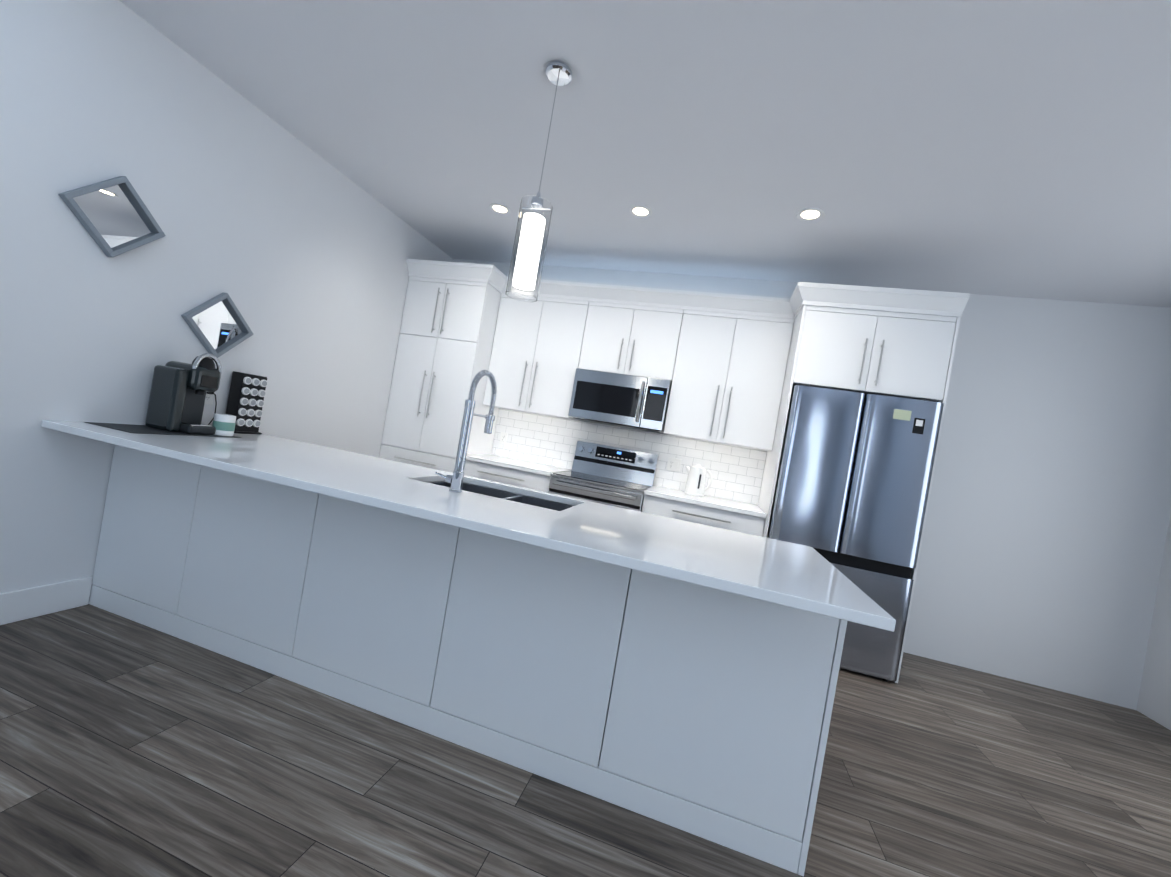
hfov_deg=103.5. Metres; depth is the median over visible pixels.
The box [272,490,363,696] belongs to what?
base cabinet
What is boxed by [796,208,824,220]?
recessed light
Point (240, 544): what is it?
base cabinet
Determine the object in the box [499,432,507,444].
outlet
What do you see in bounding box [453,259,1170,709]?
wall
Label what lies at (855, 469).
fridge
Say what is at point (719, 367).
upper cabinet
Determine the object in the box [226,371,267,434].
rack
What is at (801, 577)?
countertop
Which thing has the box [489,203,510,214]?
recessed light
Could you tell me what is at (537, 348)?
upper cabinet
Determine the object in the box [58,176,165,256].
mirror
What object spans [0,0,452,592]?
wall
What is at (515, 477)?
base cabinet
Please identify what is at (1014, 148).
ceiling
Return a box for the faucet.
[435,370,496,492]
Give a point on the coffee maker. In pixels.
(177, 396)
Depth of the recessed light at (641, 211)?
3.17 m
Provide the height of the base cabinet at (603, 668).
0.886 m
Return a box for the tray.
[85,422,240,437]
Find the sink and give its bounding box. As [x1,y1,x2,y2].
[427,481,572,510]
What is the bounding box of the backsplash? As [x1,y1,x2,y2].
[491,408,766,504]
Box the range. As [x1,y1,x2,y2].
[548,441,657,511]
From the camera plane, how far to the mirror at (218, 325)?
2.69 m
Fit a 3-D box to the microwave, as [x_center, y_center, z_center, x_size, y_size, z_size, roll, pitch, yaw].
[0.313,-0.324,4.019,0.810,0.425,0.476,10,0,15]
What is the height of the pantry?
2.555 m
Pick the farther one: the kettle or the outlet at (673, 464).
the outlet at (673, 464)
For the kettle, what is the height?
0.256 m
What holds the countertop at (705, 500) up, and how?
on the base cabinet at (718, 518)
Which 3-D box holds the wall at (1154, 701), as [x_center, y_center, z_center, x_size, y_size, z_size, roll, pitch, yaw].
[3.108,0.351,-0.645,0.100,2.842,8.000,10,0,15]
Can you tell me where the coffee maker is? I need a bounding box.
[145,353,221,434]
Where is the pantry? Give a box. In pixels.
[379,259,506,472]
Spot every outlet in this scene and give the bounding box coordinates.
[205,392,216,424]
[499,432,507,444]
[667,457,681,471]
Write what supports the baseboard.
attached to the wall at (294, 248)
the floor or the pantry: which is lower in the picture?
the floor
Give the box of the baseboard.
[0,576,92,624]
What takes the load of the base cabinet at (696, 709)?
on the floor
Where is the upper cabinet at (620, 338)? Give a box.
[579,301,686,380]
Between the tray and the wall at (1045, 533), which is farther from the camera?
the wall at (1045, 533)
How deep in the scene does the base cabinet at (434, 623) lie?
1.82 m
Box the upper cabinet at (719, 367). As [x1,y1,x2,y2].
[663,309,793,450]
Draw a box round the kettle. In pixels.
[684,465,711,496]
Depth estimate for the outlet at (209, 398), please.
2.71 m
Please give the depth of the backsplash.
4.19 m
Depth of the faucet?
2.00 m
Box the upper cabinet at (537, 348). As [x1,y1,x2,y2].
[483,293,590,420]
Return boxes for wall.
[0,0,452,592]
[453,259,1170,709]
[1136,513,1170,729]
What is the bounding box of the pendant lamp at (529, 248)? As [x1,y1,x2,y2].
[505,61,571,301]
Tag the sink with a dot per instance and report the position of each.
(533, 501)
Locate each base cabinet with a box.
[88,445,199,635]
[172,465,303,673]
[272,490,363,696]
[332,505,535,760]
[464,460,550,491]
[500,546,703,822]
[641,494,764,536]
[664,586,846,875]
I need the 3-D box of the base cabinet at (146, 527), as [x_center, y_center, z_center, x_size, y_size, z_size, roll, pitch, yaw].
[-2.057,0.461,2.587,0.604,0.886,0.704,10,0,15]
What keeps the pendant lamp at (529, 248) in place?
hanging from the ceiling
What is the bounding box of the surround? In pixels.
[758,282,969,682]
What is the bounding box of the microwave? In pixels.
[568,368,671,432]
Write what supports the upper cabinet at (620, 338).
attached to the wall at (1045, 533)
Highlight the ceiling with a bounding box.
[120,0,1170,307]
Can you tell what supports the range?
on the floor
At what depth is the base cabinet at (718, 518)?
3.44 m
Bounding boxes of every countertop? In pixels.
[41,420,895,631]
[466,454,766,517]
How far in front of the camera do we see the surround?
3.13 m
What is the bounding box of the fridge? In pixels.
[767,384,943,681]
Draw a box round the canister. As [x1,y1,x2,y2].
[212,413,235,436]
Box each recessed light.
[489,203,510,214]
[629,205,651,217]
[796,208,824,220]
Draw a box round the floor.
[0,604,1170,876]
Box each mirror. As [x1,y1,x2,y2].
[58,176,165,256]
[181,293,253,357]

